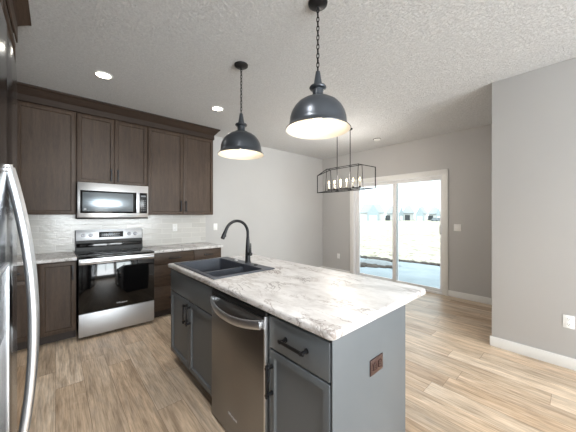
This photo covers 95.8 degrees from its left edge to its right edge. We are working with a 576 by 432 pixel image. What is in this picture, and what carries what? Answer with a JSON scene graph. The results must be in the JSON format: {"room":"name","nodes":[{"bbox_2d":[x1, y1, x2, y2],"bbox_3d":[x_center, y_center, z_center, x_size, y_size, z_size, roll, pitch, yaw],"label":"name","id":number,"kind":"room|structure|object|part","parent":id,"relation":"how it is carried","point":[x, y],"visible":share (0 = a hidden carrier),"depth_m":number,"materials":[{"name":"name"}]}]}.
{"room":"kitchen","nodes":[
{"label":"kitchen","id":0,"kind":"room"},
{"bbox_2d":[17,136,322,266],"bbox_3d":[-1.398,-0.013,4.604,6.246,2.773,0.150,0,0,-42],"label":"wall","id":1,"kind":"structure","parent":0,"point":[275,194],"depth_m":5.41,"materials":[{"name":"beige paint"}]},
{"bbox_2d":[17,100,75,214],"bbox_3d":[-3.016,-0.650,2.831,1.094,1.283,0.339,0,0,-42],"label":"upper cabinet","id":2,"kind":"object","parent":1,"relation":"attached to","point":[46,135],"visible":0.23,"depth_m":2.94,"materials":[{"name":"brown wood"}]},
{"bbox_2d":[17,215,205,254],"bbox_3d":[-2.483,0.021,3.529,2.854,0.876,0.009,0,0,-42],"label":"backsplash","id":3,"kind":"structure","parent":1,"relation":"attached to","point":[50,233],"depth_m":3.58,"materials":[{"name":"white tile"}]},
{"bbox_2d":[76,112,146,185],"bbox_3d":[-2.319,-0.844,3.453,0.770,0.895,0.339,0,0,-42],"label":"upper cabinet","id":4,"kind":"object","parent":1,"relation":"attached to","point":[108,151],"visible":0.88,"depth_m":3.33,"materials":[{"name":"brown wood"}]},
{"bbox_3d":[-2.384,-0.812,3.237,0.377,0.826,0.020,0,0,-42],"label":"door","id":5,"kind":"part","parent":4,"relation":"part of","materials":[{"name":"brown wood"}]},
{"bbox_2d":[75,182,147,218],"bbox_3d":[-2.296,-0.175,3.423,0.757,0.440,0.395,0,0,-42],"label":"microwave","id":6,"kind":"object","parent":4,"relation":"attached to","point":[93,200],"visible":1,"depth_m":3.27,"materials":[{"name":"silver metal"}]},
{"bbox_3d":[-2.185,-0.163,3.309,0.714,0.273,0.005,0,0,-42],"label":"door glass","id":7,"kind":"part","parent":6,"relation":"part of","materials":[{"name":"black glass"}]},
{"bbox_3d":[-1.992,-0.165,3.454,0.042,0.270,0.037,0,0,-42],"label":"handle","id":8,"kind":"part","parent":6,"relation":"part of","materials":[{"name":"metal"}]},
{"bbox_3d":[-1.951,-0.165,3.513,0.080,0.250,0.003,0,0,-42],"label":"control panel","id":9,"kind":"part","parent":6,"relation":"part of","materials":[{"name":"black plastic"}]},
{"bbox_3d":[-2.099,-0.812,3.492,0.381,0.826,0.020,0,0,-42],"label":"door","id":10,"kind":"part","parent":4,"relation":"part of","materials":[{"name":"brown wood"}]},
{"bbox_2d":[147,127,212,214],"bbox_3d":[-1.669,-0.650,4.033,0.968,1.283,0.339,0,0,-42],"label":"upper cabinet","id":11,"kind":"object","parent":1,"relation":"attached to","point":[179,166],"visible":0.95,"depth_m":3.89,"materials":[{"name":"brown wood"}]},
{"bbox_2d":[17,81,219,139],"bbox_3d":[-2.186,-1.314,3.545,2.558,0.169,0.379,0,0,-42],"label":"crown molding","id":12,"kind":"structure","parent":11,"relation":"attached to","point":[25,92],"depth_m":3.27,"materials":[{"name":"brown wood"}]},
{"bbox_3d":[-1.771,-0.618,3.785,0.478,1.214,0.020,0,0,-42],"label":"door","id":13,"kind":"part","parent":11,"relation":"part of","materials":[{"name":"brown wood"}]},
{"bbox_3d":[-1.410,-0.618,4.107,0.480,1.214,0.020,0,0,-42],"label":"door","id":14,"kind":"part","parent":11,"relation":"part of","materials":[{"name":"brown wood"}]},
{"bbox_2d":[5,0,575,158],"bbox_3d":[1.479,-1.500,1.381,6.246,0.200,8.791,0,0,-42],"label":"ceiling","id":15,"kind":"structure","parent":0,"point":[400,71],"depth_m":2.29,"materials":[{"name":"white paint"}]},
{"bbox_2d":[93,70,113,79],"bbox_3d":[-1.840,-1.397,2.597,0.168,0.006,0.168,0,0,-42],"label":"recessed light","id":16,"kind":"object","parent":15,"relation":"in","point":[101,74],"visible":1,"depth_m":2.58,"materials":[{"name":"white paint"}]},
{"bbox_2d":[211,106,223,110],"bbox_3d":[-0.924,-1.397,3.412,0.168,0.006,0.168,0,0,-42],"label":"recessed light","id":17,"kind":"object","parent":15,"relation":"in","point":[215,108],"visible":1,"depth_m":3.40,"materials":[{"name":"white paint"}]},
{"bbox_2d":[218,61,263,159],"bbox_3d":[-0.436,-0.981,2.426,0.424,0.838,0.424,0,0,-42],"label":"pendant light","id":18,"kind":"object","parent":15,"relation":"hanging from","point":[240,144],"visible":1,"depth_m":2.37,"materials":[{"name":"grey metal"}]},
{"bbox_3d":[-0.436,-1.156,2.426,0.018,0.434,0.018,0,0,-20],"label":"chain","id":19,"kind":"part","parent":18,"relation":"part of","materials":[{"name":"black metal"}]},
{"bbox_3d":[-0.436,-0.672,2.426,0.424,0.218,0.424,0,0,-42],"label":"lamp shade","id":20,"kind":"part","parent":18,"relation":"part of","materials":[{"name":"grey metal"}]},
{"bbox_2d":[286,0,350,138],"bbox_3d":[0.197,-0.981,1.717,0.424,0.838,0.424,0,0,-42],"label":"pendant light","id":21,"kind":"object","parent":15,"relation":"hanging from","point":[318,115],"visible":1,"depth_m":1.70,"materials":[{"name":"grey metal"}]},
{"bbox_3d":[0.197,-1.156,1.717,0.018,0.434,0.018,0,0,-20],"label":"chain","id":22,"kind":"part","parent":21,"relation":"part of","materials":[{"name":"metal"}]},
{"bbox_3d":[0.197,-0.648,1.717,0.064,0.074,0.064,0,0,-42],"label":"bulb","id":23,"kind":"part","parent":21,"relation":"part of","materials":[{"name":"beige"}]},
{"bbox_3d":[0.197,-0.672,1.717,0.424,0.218,0.424,0,0,-42],"label":"lamp shade","id":24,"kind":"part","parent":21,"relation":"part of","materials":[{"name":"grey metal"}]},
{"bbox_2d":[317,128,375,192],"bbox_3d":[0.917,-0.901,4.304,0.183,0.997,1.161,0,0,-42],"label":"chandelier","id":25,"kind":"object","parent":15,"relation":"hanging from","point":[350,166],"visible":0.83,"depth_m":4.25,"materials":[{"name":"black metal"}]},
{"bbox_3d":[0.831,-0.904,4.401,0.013,0.951,0.013,0,0,-42],"label":"rod","id":26,"kind":"part","parent":25,"relation":"part of","materials":[{"name":"black metal"}]},
{"bbox_3d":[0.917,-0.603,4.304,0.183,0.400,1.161,0,0,-42],"label":"frame","id":27,"kind":"part","parent":25,"relation":"part of","materials":[{"name":"black metal"}]},
{"bbox_3d":[1.004,-0.904,4.207,0.013,0.951,0.013,0,0,-42],"label":"rod","id":28,"kind":"part","parent":25,"relation":"part of","materials":[{"name":"black metal"}]},
{"bbox_2d":[17,292,575,431],"bbox_3d":[1.479,1.433,1.381,6.246,0.120,8.791,0,0,-42],"label":"floor","id":29,"kind":"structure","parent":0,"point":[130,378],"depth_m":2.14,"materials":[{"name":"brown wood"}]},
{"bbox_2d":[0,0,15,63],"bbox_3d":[-1.802,0.041,1.150,0.730,2.665,1.285,0,0,-42],"label":"tall cabinet","id":30,"kind":"object","parent":29,"relation":"on","point":[10,36],"visible":0.16,"depth_m":1.64,"materials":[{"name":"brown wood"}]},
{"bbox_2d":[0,3,39,431],"bbox_3d":[-0.961,0.479,0.364,0.891,1.788,0.914,0,0,-42],"label":"refrigerator","id":31,"kind":"object","parent":29,"relation":"on","point":[13,211],"visible":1,"depth_m":0.59,"materials":[{"name":"silver metal"}]},
{"bbox_3d":[-0.524,0.457,0.416,0.069,1.743,0.409,0,0,-42],"label":"door","id":32,"kind":"part","parent":31,"relation":"part of","materials":[{"name":"metal"}]},
{"bbox_3d":[-0.513,0.307,0.459,0.005,0.412,0.279,0,0,-42],"label":"dispenser trim","id":33,"kind":"part","parent":31,"relation":"part of","materials":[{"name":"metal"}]},
{"bbox_3d":[-0.830,0.457,0.760,0.069,1.743,0.499,0,0,-42],"label":"door","id":34,"kind":"part","parent":31,"relation":"part of","materials":[{"name":"metal"}]},
{"bbox_3d":[-0.609,0.265,0.585,0.071,0.756,0.020,0,0,-42],"label":"handle","id":35,"kind":"part","parent":31,"relation":"part of","materials":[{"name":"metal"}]},
{"bbox_3d":[-0.641,0.265,0.621,0.071,0.756,0.020,0,0,-42],"label":"handle","id":36,"kind":"part","parent":31,"relation":"part of","materials":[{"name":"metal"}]},
{"bbox_2d":[17,264,36,350],"bbox_3d":[-3.050,0.936,2.610,0.785,0.875,0.624,0,0,-42],"label":"base cabinet","id":37,"kind":"object","parent":29,"relation":"on","point":[22,319],"visible":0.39,"depth_m":2.61,"materials":[{"name":"brown wood"}]},
{"bbox_3d":[-2.728,0.580,2.548,0.382,0.146,0.020,0,0,-42],"label":"drawer","id":38,"kind":"part","parent":37,"relation":"part of","materials":[{"name":"brown wood"}]},
{"bbox_3d":[-2.728,0.963,2.548,0.382,0.604,0.020,0,0,-42],"label":"door","id":39,"kind":"part","parent":37,"relation":"part of","materials":[{"name":"brown wood"}]},
{"bbox_2d":[17,252,76,265],"bbox_3d":[-2.933,0.478,2.720,1.106,0.038,0.598,0,0,-42],"label":"countertop","id":40,"kind":"structure","parent":37,"relation":"on","point":[62,256],"depth_m":2.83,"materials":[{"name":"stone"}]},
{"bbox_2d":[37,261,75,345],"bbox_3d":[-2.638,0.936,2.977,0.314,0.875,0.624,0,0,-42],"label":"base cabinet","id":41,"kind":"object","parent":29,"relation":"on","point":[56,280],"visible":0.83,"depth_m":2.79,"materials":[{"name":"brown wood"}]},
{"bbox_3d":[-2.351,0.628,2.843,0.024,0.150,0.042,0,0,-42],"label":"handle","id":42,"kind":"part","parent":41,"relation":"part of","materials":[{"name":"black metal"}]},
{"bbox_2d":[75,228,153,337],"bbox_3d":[-2.190,0.780,3.299,0.757,1.187,0.720,0,0,-42],"label":"range","id":43,"kind":"object","parent":29,"relation":"on","point":[115,272],"visible":1,"depth_m":3.10,"materials":[{"name":"silver metal"}]},
{"bbox_2d":[75,247,153,258],"bbox_3d":[-2.186,0.468,3.295,0.757,0.019,0.612,0,0,-42],"label":"cooktop","id":44,"kind":"object","parent":43,"relation":"in","point":[105,252],"depth_m":3.21,"materials":[{"name":"black glass"}]},
{"bbox_3d":[-2.001,1.212,3.087,0.753,0.253,0.030,0,0,-42],"label":"storage drawer","id":45,"kind":"part","parent":43,"relation":"part of","materials":[{"name":"metal"}]},
{"bbox_3d":[-2.001,0.808,3.087,0.753,0.542,0.030,0,0,-42],"label":"oven door","id":46,"kind":"part","parent":43,"relation":"part of","materials":[{"name":"black glass"}]},
{"bbox_3d":[-1.970,0.511,3.052,0.718,0.030,0.058,0,0,-42],"label":"handle","id":47,"kind":"part","parent":43,"relation":"part of","materials":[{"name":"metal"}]},
{"bbox_2d":[154,250,193,317],"bbox_3d":[-1.736,0.936,3.783,0.531,0.875,0.624,0,0,-42],"label":"base cabinet","id":48,"kind":"object","parent":29,"relation":"on","point":[162,289],"visible":0.48,"depth_m":3.50,"materials":[{"name":"brown wood"}]},
{"bbox_3d":[-1.563,1.108,3.589,0.523,0.315,0.020,0,0,-42],"label":"drawer","id":49,"kind":"part","parent":48,"relation":"part of","materials":[{"name":"brown wood"}]},
{"bbox_3d":[-1.563,0.804,3.589,0.523,0.278,0.020,0,0,-42],"label":"drawer","id":50,"kind":"part","parent":48,"relation":"part of","materials":[{"name":"brown wood"}]},
{"bbox_3d":[-1.563,0.583,3.589,0.523,0.151,0.020,0,0,-42],"label":"drawer","id":51,"kind":"part","parent":48,"relation":"part of","materials":[{"name":"brown wood"}]},
{"bbox_2d":[144,242,222,252],"bbox_3d":[-1.573,0.478,3.933,0.993,0.038,0.598,0,0,-42],"label":"countertop","id":52,"kind":"structure","parent":48,"relation":"on","point":[202,245],"depth_m":3.84,"materials":[{"name":"stone"}]},
{"bbox_2d":[171,269,212,396],"bbox_3d":[-0.597,0.936,2.352,0.690,0.875,0.920,0,0,-42],"label":"base cabinet","id":53,"kind":"object","parent":29,"relation":"on","point":[191,308],"visible":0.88,"depth_m":2.09,"materials":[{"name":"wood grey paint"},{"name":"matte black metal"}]},
{"bbox_3d":[-0.960,0.994,2.319,0.020,0.568,0.446,0,0,-42],"label":"door","id":54,"kind":"part","parent":53,"relation":"part of","materials":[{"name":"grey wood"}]},
{"bbox_3d":[-0.856,0.813,2.156,0.042,0.160,0.024,0,0,-42],"label":"handle","id":55,"kind":"part","parent":53,"relation":"part of","materials":[{"name":"black metal"}]},
{"bbox_3d":[-0.810,0.813,2.105,0.042,0.160,0.024,0,0,-42],"label":"handle","id":56,"kind":"part","parent":53,"relation":"part of","materials":[{"name":"black metal"}]},
{"bbox_3d":[-0.660,0.994,1.983,0.020,0.568,0.447,0,0,-42],"label":"door","id":57,"kind":"part","parent":53,"relation":"part of","materials":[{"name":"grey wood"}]},
{"bbox_2d":[168,254,425,340],"bbox_3d":[-0.135,0.478,2.066,0.946,0.038,1.981,0,0,-42],"label":"countertop","id":58,"kind":"structure","parent":53,"relation":"on","point":[329,304],"depth_m":1.55,"materials":[{"name":"stone"}]},
{"bbox_2d":[174,257,274,279],"bbox_3d":[-0.596,0.558,2.347,0.560,0.230,0.825,0,0,-42],"label":"sink","id":59,"kind":"object","parent":58,"relation":"in","point":[222,267],"visible":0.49,"depth_m":2.43,"materials":[{"name":"grey"}]},
{"bbox_2d":[221,220,251,262],"bbox_3d":[-0.468,0.244,2.398,0.310,0.411,0.088,0,0,-42],"label":"faucet","id":60,"kind":"object","parent":58,"relation":"on","point":[248,252],"visible":1,"depth_m":2.47,"materials":[{"name":"black metal"}]},
{"bbox_3d":[-0.469,0.122,2.416,0.254,0.166,0.027,0,0,-42],"label":"spout","id":61,"kind":"part","parent":60,"relation":"part of","materials":[{"name":"black metal"}]},
{"bbox_2d":[193,248,220,259],"bbox_3d":[-1.375,0.936,4.104,0.431,0.875,0.624,0,0,-42],"label":"base cabinet","id":62,"kind":"object","parent":29,"relation":"on","point":[200,254],"visible":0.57,"depth_m":3.88,"materials":[{"name":"brown wood"}]},
{"bbox_2d":[210,288,270,431],"bbox_3d":[-0.117,0.939,1.747,0.684,0.868,0.612,0,0,-42],"label":"dishwasher","id":63,"kind":"object","parent":29,"relation":"on","point":[241,347],"visible":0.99,"depth_m":1.51,"materials":[{"name":"silver metal"}]},
{"bbox_3d":[-0.347,0.582,1.543,0.068,0.077,0.580,0,0,-42],"label":"handle","id":64,"kind":"part","parent":63,"relation":"part of","materials":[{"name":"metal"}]},
{"bbox_3d":[-0.105,0.939,1.354,0.046,0.832,0.010,0,0,-42],"label":"edge trim","id":65,"kind":"part","parent":63,"relation":"part of","materials":[{"name":"metal"}]},
{"bbox_2d":[264,305,404,431],"bbox_3d":[0.262,0.936,1.391,0.692,0.875,0.417,0,0,-42],"label":"base cabinet","id":66,"kind":"object","parent":29,"relation":"on","point":[300,394],"depth_m":1.20,"materials":[{"name":"grey paint"}]},
{"bbox_3d":[-0.097,0.831,1.305,0.042,0.165,0.024,0,0,-42],"label":"handle","id":67,"kind":"part","parent":66,"relation":"part of","materials":[{"name":"black metal"}]},
{"bbox_3d":[0.020,0.593,1.175,0.042,0.025,0.170,0,0,-42],"label":"handle","id":68,"kind":"part","parent":66,"relation":"part of","materials":[{"name":"black metal"}]},
{"bbox_3d":[0.043,0.593,1.196,0.020,0.160,0.393,0,0,-42],"label":"drawer","id":69,"kind":"part","parent":66,"relation":"part of","materials":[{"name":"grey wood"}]},
{"bbox_3d":[0.043,0.981,1.196,0.020,0.595,0.393,0,0,-42],"label":"door","id":70,"kind":"part","parent":66,"relation":"part of","materials":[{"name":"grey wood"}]},
{"bbox_3d":[0.416,0.936,1.253,0.646,0.875,0.006,0,0,-42],"label":"island end panel","id":71,"kind":"part","parent":66,"relation":"part of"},
{"bbox_2d":[370,353,382,376],"bbox_3d":[0.428,0.718,1.254,0.116,0.075,0.009,0,0,-42],"label":"power outlet","id":72,"kind":"object","parent":66,"relation":"attached to","point":[376,363],"visible":1,"depth_m":1.25,"materials":[{"name":"brown plastic"}]},
{"bbox_2d":[323,124,491,297],"bbox_3d":[2.149,-0.013,5.208,0.150,2.773,3.671,0,0,-42],"label":"wall","id":73,"kind":"structure","parent":0,"point":[466,154],"depth_m":4.38,"materials":[{"name":"beige paint"}]},
{"bbox_2d":[323,266,349,272],"bbox_3d":[1.137,1.322,6.219,0.014,0.102,0.815,0,0,-42],"label":"baseboard","id":74,"kind":"structure","parent":73,"relation":"attached to","point":[323,266],"depth_m":6.19,"materials":[{"name":"white paint"}]},
{"bbox_2d":[350,169,447,295],"bbox_3d":[2.106,0.289,5.208,0.194,2.168,1.980,0,0,-42],"label":"door","id":75,"kind":"structure","parent":73,"relation":"in","point":[442,175],"depth_m":5.15,"materials":[{"name":"white paint"}]},
{"bbox_3d":[1.866,0.334,5.532,0.035,2.018,0.970,0,0,-42],"label":"fixed panel","id":76,"kind":"part","parent":75,"relation":"part of","materials":[{"name":"clear glass"}]},
{"bbox_3d":[2.410,0.332,4.858,0.006,1.903,0.790,0,0,-42],"label":"pane","id":77,"kind":"part","parent":75,"relation":"part of","materials":[{"name":"clear glass"}]},
{"bbox_3d":[2.396,0.334,4.875,0.035,2.018,0.895,0,0,-42],"label":"sliding panel","id":78,"kind":"part","parent":75,"relation":"part of","materials":[{"name":"clear glass"}]},
{"bbox_2d":[454,224,460,230],"bbox_3d":[2.821,0.203,4.336,0.010,0.116,0.105,0,0,-42],"label":"light switch","id":79,"kind":"object","parent":73,"relation":"attached to","point":[457,227],"visible":1,"depth_m":4.33,"materials":[{"name":"white plastic"}]},
{"bbox_2d":[448,290,491,304],"bbox_3d":[3.019,1.322,4.110,0.014,0.102,0.872,0,0,-42],"label":"baseboard","id":80,"kind":"structure","parent":73,"relation":"attached to","point":[476,298],"depth_m":4.19,"materials":[{"name":"white paint"}]},
{"bbox_2d":[492,58,575,358],"bbox_3d":[4.393,-0.013,1.521,1.711,2.773,4.820,0,0,-42],"label":"wall","id":81,"kind":"structure","parent":0,"point":[534,112],"depth_m":2.50,"materials":[{"name":"beige paint"}]},
{"bbox_2d":[490,336,575,370],"bbox_3d":[3.744,1.322,0.953,0.014,0.102,4.833,0,0,-42],"label":"baseboard","id":82,"kind":"structure","parent":81,"relation":"attached to","point":[556,359],"depth_m":2.49,"materials":[{"name":"white paint"}]},
{"bbox_2d":[563,314,574,328],"bbox_3d":[2.515,0.955,2.334,0.009,0.116,0.072,0,0,-42],"label":"power outlet","id":83,"kind":"object","parent":81,"relation":"attached to","point":[568,321],"visible":1,"depth_m":2.33,"materials":[{"name":"white plastic"}]},
{"label":"outside","id":84,"kind":"structure","parent":0,"visible":0},
{"bbox_2d":[360,218,439,262],"bbox_3d":[38.809,1.717,81.544,150.000,0.456,190.000,0,0,-42],"label":"field","id":85,"kind":"structure","parent":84,"point":[419,241],"depth_m":16.38,"materials":[{"name":"white snow"}]},
{"bbox_2d":[360,204,385,220],"bbox_3d":[27.687,-0.767,85.827,8.155,6.080,6.960,0,0,18],"label":"house","id":86,"kind":"structure","parent":85,"relation":"on","point":[368,212],"depth_m":83.23,"materials":[{"name":"white"}]},
{"bbox_3d":[26.935,1.179,82.445,2.342,2.189,0.060,0,0,18],"label":"garage door","id":87,"kind":"part","parent":86,"relation":"part of","materials":[{"name":"white"}]},
{"bbox_2d":[385,206,399,220],"bbox_3d":[35.969,-0.519,89.739,4.495,5.585,6.960,0,0,22],"label":"house","id":88,"kind":"structure","parent":85,"relation":"on","point":[388,216],"depth_m":88.36,"materials":[{"name":"white"}]},
{"bbox_2d":[399,205,414,219],"bbox_3d":[42.992,-0.683,93.923,5.149,5.912,6.960,0,0,25],"label":"house","id":89,"kind":"structure","parent":85,"relation":"on","point":[408,212],"depth_m":91.89,"materials":[{"name":"white"}]},
{"bbox_2d":[416,206,427,220],"bbox_3d":[46.144,-0.519,89.718,3.671,5.585,6.960,0,0,27],"label":"house","id":90,"kind":"structure","parent":85,"relation":"on","point":[421,214],"depth_m":87.16,"materials":[{"name":"white"}]},
{"bbox_2d":[428,207,439,219],"bbox_3d":[53.265,-0.435,94.673,4.329,5.416,6.960,0,0,29],"label":"house","id":91,"kind":"structure","parent":85,"relation":"on","point":[434,212],"depth_m":93.41,"materials":[{"name":"white"}]},
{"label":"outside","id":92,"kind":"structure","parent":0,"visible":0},
{"bbox_2d":[360,257,439,287],"bbox_3d":[2.020,1.533,7.834,3.154,0.120,15.000,0,0,-42],"label":"patio","id":93,"kind":"structure","parent":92,"point":[422,274],"depth_m":6.59,"materials":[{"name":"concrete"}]},
{"bbox_2d":[360,259,401,266],"bbox_3d":[2.758,1.428,8.024,0.680,0.110,1.560,0,0,-42],"label":"dirt mound","id":94,"kind":"object","parent":93,"relation":"on","point":[371,261],"visible":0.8,"depth_m":7.85,"materials":[{"name":"snow"}]},
{"bbox_2d":[360,255,439,268],"bbox_3d":[2.519,1.474,8.348,6.784,0.156,2.074,0,0,40],"label":"clod","id":95,"kind":"object","parent":93,"relation":"on","point":[362,264],"visible":0.16,"depth_m":7.84,"materials":[{"name":"brown soil"}]},
{"bbox_3d":[-0.795,-0.013,-0.649,0.150,2.773,8.491,0,0,-42],"label":"wall","id":96,"kind":"structure","parent":0,"visible":0},
{"bbox_3d":[-1.019,-0.889,0.304,0.772,0.805,1.010,0,0,-42],"label":"upper cabinet","id":97,"kind":"object","parent":96,"relation":"attached to","visible":0},
{"bbox_2d":[5,0,30,42],"bbox_3d":[-1.157,-1.314,1.028,0.094,0.169,2.275,0,0,-42],"label":"crown molding","id":98,"kind":"structure","parent":97,"relation":"attached to","point":[18,10],"depth_m":1.74,"materials":[{"name":"brown wood"}]}
]}

